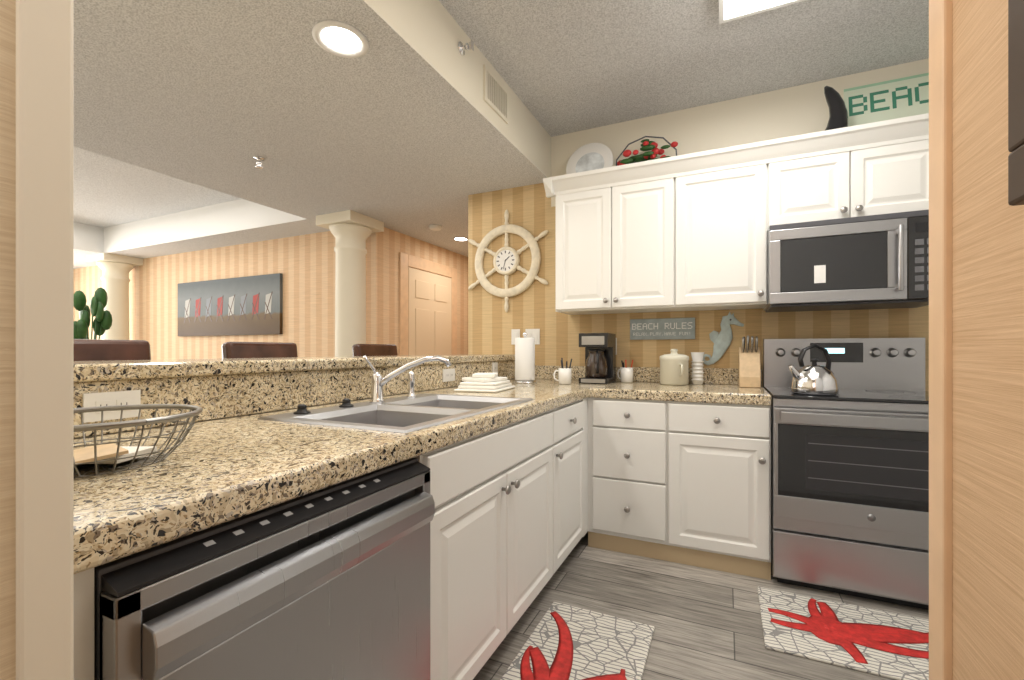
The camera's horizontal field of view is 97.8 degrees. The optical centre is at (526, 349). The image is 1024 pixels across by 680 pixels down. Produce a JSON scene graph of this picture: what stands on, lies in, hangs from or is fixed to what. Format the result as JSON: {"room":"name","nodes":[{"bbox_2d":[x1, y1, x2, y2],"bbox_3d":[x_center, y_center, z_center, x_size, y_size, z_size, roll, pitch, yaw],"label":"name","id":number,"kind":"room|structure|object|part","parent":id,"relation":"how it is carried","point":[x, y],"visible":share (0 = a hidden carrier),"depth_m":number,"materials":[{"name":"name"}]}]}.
{"room":"kitchen","nodes":[
{"label":"kitchen","id":0,"kind":"room"},
{"bbox_2d":[0,0,15,679],"bbox_3d":[-0.905,-0.225,-0.309,0.120,2.720,1.696,0,0,24],"label":"wall","id":1,"kind":"structure","parent":0,"point":[7,339],"depth_m":0.44,"materials":[{"name":"beige paint"}]},
{"bbox_2d":[16,0,73,679],"bbox_3d":[-0.550,-0.225,0.484,0.131,2.720,0.042,0,0,24],"label":"door frame","id":2,"kind":"structure","parent":1,"relation":"attached to","point":[44,339],"depth_m":0.46,"materials":[{"name":"beige paint"}]},
{"bbox_2d":[74,227,385,359],"bbox_3d":[-4.286,-0.060,5.762,6.150,2.390,0.120,0,0,24],"label":"wall","id":3,"kind":"structure","parent":0,"point":[304,265],"depth_m":5.15,"materials":[{"name":"paint"}]},
{"bbox_2d":[178,273,282,335],"bbox_3d":[-3.620,-0.515,5.378,1.920,0.680,0.036,0,0,24],"label":"framed picture","id":4,"kind":"object","parent":3,"relation":"attached to","point":[250,305],"visible":1,"depth_m":5.31,"materials":[{"name":"fabric"}]},
{"bbox_2d":[74,0,550,256],"bbox_3d":[-1.463,-1.470,2.681,2.480,0.430,6.700,0,0,24],"label":"ceiling","id":5,"kind":"structure","parent":0,"point":[401,126],"depth_m":2.35,"materials":[{"name":"beige paint"}]},
{"bbox_2d":[253,156,264,168],"bbox_3d":[-1.751,-1.224,2.919,0.064,0.061,0.062,0,0,24],"label":"sprinkler","id":6,"kind":"object","parent":5,"relation":"attached to","point":[259,159],"depth_m":2.91,"materials":[{"name":"silver metal"}]},
{"bbox_2d":[312,20,368,57],"bbox_3d":[-0.749,-1.249,1.803,0.214,0.011,0.214,0,0,24],"label":"recessed light","id":7,"kind":"object","parent":5,"relation":"in","point":[340,39],"visible":1,"depth_m":1.79,"materials":[{"name":"white paint"}]},
{"bbox_2d":[429,224,441,230],"bbox_3d":[-0.924,-1.236,4.521,0.130,0.037,0.130,0,0,24],"label":"smoke detector","id":8,"kind":"object","parent":5,"relation":"attached to","point":[434,227],"visible":1,"depth_m":4.48,"materials":[{"name":"white plastic"}]},
{"bbox_2d":[453,237,467,240],"bbox_3d":[-0.745,-1.252,5.044,0.174,0.006,0.174,0,0,24],"label":"recessed light","id":9,"kind":"object","parent":5,"relation":"in","point":[460,239],"visible":0.94,"depth_m":5.05,"materials":[{"name":"white paint"}]},
{"bbox_2d":[458,39,473,55],"bbox_3d":[-0.293,-1.480,2.179,0.065,0.060,0.058,0,0,24],"label":"sprinkler","id":10,"kind":"structure","parent":5,"relation":"attached to","point":[462,48],"depth_m":2.17,"materials":[{"name":"silver metal"}]},
{"bbox_2d":[483,64,507,123],"bbox_3d":[-0.170,-1.435,2.519,0.012,0.190,0.280,0,0,24],"label":"ceiling vent","id":11,"kind":"object","parent":5,"relation":"in","point":[495,95],"visible":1,"depth_m":2.50,"materials":[{"name":"white metal"}]},
{"bbox_2d":[386,228,467,355],"bbox_3d":[-1.148,-0.060,5.394,0.120,2.390,1.730,0,0,24],"label":"wall","id":12,"kind":"structure","parent":0,"point":[396,242],"depth_m":5.02,"materials":[{"name":"paint"}]},
{"bbox_2d":[399,252,456,354],"bbox_3d":[-1.087,0.045,5.246,0.109,2.180,1.100,0,0,24],"label":"door","id":13,"kind":"structure","parent":12,"relation":"attached to","point":[429,313],"depth_m":5.16,"materials":[{"name":"beige wood"}]},
{"bbox_2d":[439,0,928,136],"bbox_3d":[0.623,-1.635,0.669,2.970,0.100,4.730,0,0,24],"label":"ceiling","id":14,"kind":"structure","parent":0,"point":[561,67],"depth_m":2.35,"materials":[{"name":"white paint"}]},
{"bbox_2d":[719,0,805,23],"bbox_3d":[1.004,-1.560,1.852,0.380,0.050,0.380,0,0,24],"label":"square ceiling light","id":15,"kind":"object","parent":14,"relation":"attached to","point":[730,10],"visible":1,"depth_m":2.00,"materials":[{"name":"white paint"}]},
{"bbox_2d":[468,183,928,391],"bbox_3d":[1.235,-0.225,2.920,3.690,2.720,0.120,0,0,24],"label":"wall","id":16,"kind":"structure","parent":0,"point":[492,323],"depth_m":3.29,"materials":[{"name":"paper"}]},
{"bbox_2d":[468,210,547,311],"bbox_3d":[-0.157,-0.687,3.448,0.692,0.795,0.043,0,0,24],"label":"clock","id":17,"kind":"object","parent":16,"relation":"attached to","point":[506,261],"visible":1,"depth_m":3.43,"materials":[{"name":"white wood"}]},
{"bbox_2d":[511,329,519,344],"bbox_3d":[-0.085,-0.100,3.439,0.072,0.118,0.010,0,0,24],"label":"switch plate","id":18,"kind":"object","parent":16,"relation":"attached to","point":[515,333],"visible":0.77,"depth_m":3.44,"materials":[{"name":"white plastic"}]},
{"bbox_2d":[525,329,539,343],"bbox_3d":[0.045,-0.100,3.381,0.118,0.118,0.010,0,0,24],"label":"switch plate","id":19,"kind":"object","parent":16,"relation":"attached to","point":[533,333],"visible":0.73,"depth_m":3.37,"materials":[{"name":"white plastic"}]},
{"bbox_2d":[551,169,678,314],"bbox_3d":[0.599,-0.650,2.957,0.760,0.790,0.328,0,0,24],"label":"upper cabinet","id":20,"kind":"object","parent":16,"relation":"attached to","point":[615,240],"depth_m":2.80,"materials":[{"name":"white wood"}]},
{"bbox_2d":[566,143,612,173],"bbox_3d":[0.447,-1.232,3.081,0.330,0.373,0.190,0,0,24],"label":"plate","id":21,"kind":"object","parent":20,"relation":"on","point":[590,156],"visible":0.56,"depth_m":3.05,"materials":[{"name":"white ceramic"}]},
{"bbox_2d":[616,136,677,165],"bbox_3d":[0.791,-1.223,2.905,0.441,0.346,0.239,0,0,24],"label":"flower basket","id":22,"kind":"object","parent":20,"relation":"on","point":[648,145],"visible":0.5,"depth_m":2.90,"materials":[{"name":"red"}]},
{"bbox_2d":[630,318,694,339],"bbox_3d":[0.905,-0.140,2.992,0.420,0.140,0.017,0,0,24],"label":"sign","id":23,"kind":"object","parent":16,"relation":"attached to","point":[662,328],"visible":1,"depth_m":2.98,"materials":[{"name":"grey wood"}]},
{"bbox_2d":[675,157,770,310],"bbox_3d":[1.169,-0.650,2.702,0.488,0.790,0.328,0,0,24],"label":"upper cabinet","id":24,"kind":"object","parent":16,"relation":"attached to","point":[686,232],"depth_m":2.55,"materials":[{"name":"white wood"}]},
{"bbox_2d":[703,312,743,364],"bbox_3d":[1.244,-0.071,2.835,0.249,0.342,0.027,0,0,24],"label":"decor","id":25,"kind":"object","parent":16,"relation":"attached to","point":[721,340],"visible":0.96,"depth_m":2.83,"materials":[{"name":"grey"}]},
{"bbox_2d":[551,58,928,206],"bbox_3d":[1.484,-1.325,2.741,2.850,0.520,0.004,0,0,24],"label":"wall","id":26,"kind":"structure","parent":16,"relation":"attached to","point":[787,112],"depth_m":2.82,"materials":[{"name":"beige paint"}]},
{"bbox_2d":[771,129,928,224],"bbox_3d":[1.737,-0.855,2.448,0.757,0.380,0.328,0,0,24],"label":"upper cabinet","id":27,"kind":"object","parent":16,"relation":"attached to","point":[884,175],"depth_m":2.29,"materials":[{"name":"white wood"}]},
{"bbox_3d":[1.128,-1.076,2.687,2.065,0.102,0.387,0,0,24],"label":"crown","id":28,"kind":"part","parent":27,"relation":"part of","materials":[{"name":"white wood"}]},
{"bbox_2d":[824,86,847,130],"bbox_3d":[1.603,-1.254,2.493,0.317,0.412,0.188,0,0,24],"label":"sculpture","id":29,"kind":"object","parent":27,"relation":"on","point":[838,114],"visible":0.35,"depth_m":2.42,"materials":[{"name":"black"}]},
{"bbox_2d":[764,210,928,311],"bbox_3d":[1.707,-0.445,2.380,0.752,0.430,0.475,0,0,24],"label":"microwave","id":30,"kind":"object","parent":27,"relation":"attached to","point":[880,261],"visible":0.85,"depth_m":2.23,"materials":[{"name":"silver metal"}]},
{"bbox_3d":[1.771,-0.435,2.116,0.022,0.310,0.046,0,0,24],"label":"handle","id":31,"kind":"part","parent":30,"relation":"part of","materials":[{"name":"silver metal"}]},
{"bbox_2d":[844,73,928,126],"bbox_3d":[2.284,-1.275,2.343,1.016,0.457,0.091,0,0,24],"label":"sign","id":32,"kind":"object","parent":27,"relation":"on","point":[891,99],"visible":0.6,"depth_m":2.48,"materials":[{"name":"white"}]},
{"bbox_2d":[473,532,928,679],"bbox_3d":[-2.750,1.165,3.257,11.400,0.060,7.100,0,0,24],"label":"floor","id":33,"kind":"structure","parent":0,"point":[706,623],"depth_m":1.94,"materials":[{"name":"grey wood"}]},
{"bbox_2d":[74,287,111,338],"bbox_3d":[-4.766,0.220,4.871,0.420,1.830,0.420,0,0,24],"label":"potted plant","id":34,"kind":"object","parent":33,"relation":"on","point":[101,324],"visible":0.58,"depth_m":4.85,"materials":[{"name":"green plant"}]},
{"bbox_2d":[74,339,150,360],"bbox_3d":[-1.535,0.546,1.694,0.587,1.179,0.421,0,0,24],"label":"bar stool","id":35,"kind":"object","parent":33,"relation":"on","point":[95,350],"visible":0.04,"depth_m":1.84,"materials":[{"name":"brown leather"}]},
{"bbox_2d":[87,253,142,339],"bbox_3d":[-5.560,-0.060,6.036,0.430,2.390,0.430,0,0,24],"label":"column","id":36,"kind":"structure","parent":33,"relation":"on","point":[116,270],"depth_m":5.94,"materials":[{"name":"beige paint"}]},
{"bbox_2d":[222,342,297,358],"bbox_3d":[-1.233,0.546,2.370,0.587,1.179,0.421,0,0,24],"label":"bar stool","id":37,"kind":"object","parent":33,"relation":"on","point":[256,349],"visible":0.08,"depth_m":2.42,"materials":[{"name":"brown leather"}]},
{"bbox_2d":[94,458,434,679],"bbox_3d":[-0.650,0.710,0.979,0.653,0.850,0.656,0,0,24],"label":"dishwasher","id":38,"kind":"object","parent":33,"relation":"on","point":[332,582],"visible":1,"depth_m":0.78,"materials":[{"name":"silver metal"}]},
{"bbox_2d":[74,379,509,438],"bbox_3d":[-0.729,0.608,2.161,0.124,1.054,2.870,0,0,24],"label":"wall bar","id":39,"kind":"object","parent":33,"relation":"on","point":[240,416],"depth_m":1.47,"materials":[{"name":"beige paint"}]},
{"bbox_2d":[316,210,383,356],"bbox_3d":[-1.688,-0.060,4.283,0.430,2.390,0.430,0,0,24],"label":"column","id":40,"kind":"structure","parent":33,"relation":"on","point":[351,231],"depth_m":4.16,"materials":[{"name":"beige paint"}]},
{"bbox_2d":[352,344,397,355],"bbox_3d":[-0.873,0.546,3.173,0.587,1.179,0.421,0,0,24],"label":"bar stool","id":41,"kind":"object","parent":33,"relation":"on","point":[374,349],"visible":0.17,"depth_m":3.22,"materials":[{"name":"brown leather"}]},
{"bbox_2d":[74,354,771,679],"bbox_3d":[-0.076,0.579,1.872,2.072,1.113,2.862,0,0,24],"label":"base cabinet","id":42,"kind":"object","parent":33,"relation":"on","point":[532,485],"visible":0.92,"depth_m":1.61,"materials":[{"name":"white wood"}]},
{"bbox_2d":[82,390,140,422],"bbox_3d":[-1.075,0.145,1.160,0.009,0.072,0.118,0,0,24],"label":"outlet","id":43,"kind":"object","parent":42,"relation":"attached to","point":[131,397],"visible":0.65,"depth_m":1.15,"materials":[{"name":"white plastic"}]},
{"bbox_2d":[74,378,771,580],"bbox_3d":[0.106,0.245,1.778,1.662,0.055,2.839,0,0,24],"label":"countertop","id":44,"kind":"structure","parent":42,"relation":"on","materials":[{"name":"beige stone"}]},
{"bbox_2d":[74,404,202,477],"bbox_3d":[-0.799,0.168,0.834,0.315,0.098,0.315,0,0,24],"label":"wire basket","id":45,"kind":"object","parent":44,"relation":"on","point":[112,456],"visible":0.6,"depth_m":0.83,"materials":[{"name":"grey metal"}]},
{"bbox_2d":[363,355,452,402],"bbox_3d":[-0.460,0.117,1.839,0.295,0.189,0.291,0,0,24],"label":"faucet","id":46,"kind":"object","parent":44,"relation":"on","point":[377,383],"depth_m":1.80,"materials":[{"name":"silver metal"}]},
{"bbox_2d":[454,373,515,392],"bbox_3d":[-0.223,0.172,2.444,0.243,0.089,0.320,0,0,16],"label":"folded towels","id":47,"kind":"object","parent":44,"relation":"on","point":[485,382],"visible":1,"depth_m":2.34,"materials":[{"name":"white fabric"}]},
{"bbox_2d":[513,332,536,382],"bbox_3d":[-0.011,0.049,2.963,0.156,0.336,0.156,0,0,24],"label":"paper towel holder","id":48,"kind":"object","parent":44,"relation":"on","point":[524,359],"visible":1,"depth_m":2.91,"materials":[{"name":"white paper"}]},
{"bbox_2d":[553,358,571,383],"bbox_3d":[0.232,0.133,2.853,0.115,0.167,0.085,0,0,24],"label":"mug","id":49,"kind":"object","parent":44,"relation":"on","point":[564,375],"visible":1,"depth_m":2.82,"materials":[{"name":"white ceramic"}]},
{"bbox_2d":[579,333,615,383],"bbox_3d":[0.487,0.054,2.998,0.190,0.325,0.334,0,0,24],"label":"coffee maker","id":50,"kind":"object","parent":44,"relation":"on","point":[600,358],"visible":1,"depth_m":2.89,"materials":[{"name":"black plastic"}]},
{"bbox_2d":[617,360,632,382],"bbox_3d":[0.655,0.141,2.982,0.113,0.153,0.084,0,0,24],"label":"mug","id":51,"kind":"object","parent":44,"relation":"on","point":[626,373],"visible":1,"depth_m":2.95,"materials":[{"name":"white ceramic"}]},
{"bbox_2d":[659,349,688,384],"bbox_3d":[0.928,0.105,2.808,0.178,0.224,0.194,0,0,24],"label":"canister","id":52,"kind":"object","parent":44,"relation":"on","point":[674,367],"visible":1,"depth_m":2.74,"materials":[{"name":"beige ceramic"}]},
{"bbox_2d":[691,352,704,384],"bbox_3d":[1.079,0.116,2.815,0.082,0.202,0.082,0,0,24],"label":"cups","id":53,"kind":"object","parent":44,"relation":"on","point":[697,365],"visible":1,"depth_m":2.79,"materials":[{"name":"white ceramic"}]},
{"bbox_2d":[739,335,760,387],"bbox_3d":[1.316,0.067,2.636,0.110,0.301,0.182,0,0,24],"label":"knife block","id":54,"kind":"object","parent":44,"relation":"on","point":[749,369],"visible":1,"depth_m":2.58,"materials":[{"name":"brown wood"}]},
{"bbox_2d":[442,368,454,381],"bbox_3d":[-0.446,0.145,2.566,0.009,0.072,0.118,0,0,24],"label":"outlet","id":55,"kind":"object","parent":42,"relation":"attached to","point":[448,375],"visible":1,"depth_m":2.55,"materials":[{"name":"white plastic"}]},
{"bbox_2d":[492,362,497,376],"bbox_3d":[-0.217,0.145,3.077,0.009,0.118,0.072,0,0,24],"label":"outlet","id":56,"kind":"object","parent":42,"relation":"attached to","point":[494,367],"visible":0.6,"depth_m":3.07,"materials":[{"name":"white plastic"}]},
{"bbox_2d":[500,602,654,679],"bbox_3d":[0.164,1.128,1.554,0.440,0.014,0.770,0,0,24],"label":"area rug","id":57,"kind":"object","parent":33,"relation":"on","point":[565,642],"visible":1,"depth_m":1.68,"materials":[{"name":"white fabric"}]},
{"bbox_2d":[757,587,928,679],"bbox_3d":[1.350,1.127,1.751,0.765,0.014,0.470,0,0,24],"label":"area rug","id":58,"kind":"object","parent":33,"relation":"on","point":[891,645],"visible":0.83,"depth_m":1.76,"materials":[{"name":"white fabric"}]},
{"bbox_2d":[767,598,928,664],"bbox_3d":[1.355,1.122,1.757,0.711,0.003,0.419,0,0,24],"label":"print","id":59,"kind":"object","parent":58,"relation":"on","point":[843,632],"depth_m":1.77},
{"bbox_2d":[763,338,928,609],"bbox_3d":[1.652,0.535,2.261,0.756,1.200,0.733,0,0,24],"label":"range","id":60,"kind":"object","parent":33,"relation":"on","point":[850,488],"visible":0.85,"depth_m":2.04,"materials":[{"name":"silver metal"}]},
{"bbox_2d":[788,344,838,395],"bbox_3d":[1.411,0.093,2.206,0.220,0.248,0.200,0,0,24],"label":"kettle","id":61,"kind":"object","parent":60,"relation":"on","point":[814,378],"visible":1,"depth_m":2.15,"materials":[{"name":"silver metal"}]},
{"bbox_3d":[1.422,0.043,2.203,0.156,0.149,0.118,0,0,24],"label":"handle","id":62,"kind":"part","parent":61,"relation":"part of","materials":[{"name":"black plastic"}]},
{"bbox_2d":[764,386,928,405],"bbox_3d":[1.649,0.224,2.253,0.756,0.014,0.580,0,0,24],"label":"cooktop","id":63,"kind":"object","parent":60,"relation":"in","point":[848,395],"depth_m":2.12,"materials":[{"name":"black glass"}]},
{"bbox_3d":[1.512,0.313,1.948,0.706,0.052,0.048,0,0,24],"label":"handle","id":64,"kind":"part","parent":60,"relation":"part of","materials":[{"name":"silver metal"}]},
{"bbox_2d":[952,0,1023,679],"bbox_3d":[0.113,-0.225,-0.482,0.120,2.720,2.213,0,0,24],"label":"wall","id":65,"kind":"structure","parent":0,"point":[987,431],"depth_m":0.45,"materials":[{"name":"beige wood"}]},
{"bbox_2d":[929,0,951,679],"bbox_3d":[0.557,-0.225,0.515,0.133,2.720,0.044,0,0,24],"label":"trim","id":66,"kind":"structure","parent":65,"relation":"attached to","point":[940,339],"depth_m":0.53,"materials":[{"name":"brown wood"}]},
{"bbox_2d":[1008,0,1023,205],"bbox_3d":[0.241,-0.503,-0.019,0.022,0.764,0.862,0,0,24],"label":"picture frame","id":67,"kind":"object","parent":65,"relation":"attached to","point":[1016,101],"visible":1,"depth_m":0.37,"materials":[{"name":"brown wood"}]},
{"bbox_3d":[-4.142,-0.225,0.144,11.000,2.720,0.120,0,0,24],"label":"wall","id":68,"kind":"structure","parent":0,"visible":0},
{"bbox_2d":[74,146,329,268],"bbox_3d":[-5.515,-1.470,3.601,5.670,0.430,5.070,0,0,24],"label":"tray ceiling","id":69,"kind":"structure","parent":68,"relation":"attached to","point":[124,208],"depth_m":4.85,"materials":[{"name":"white paint"}]}
]}

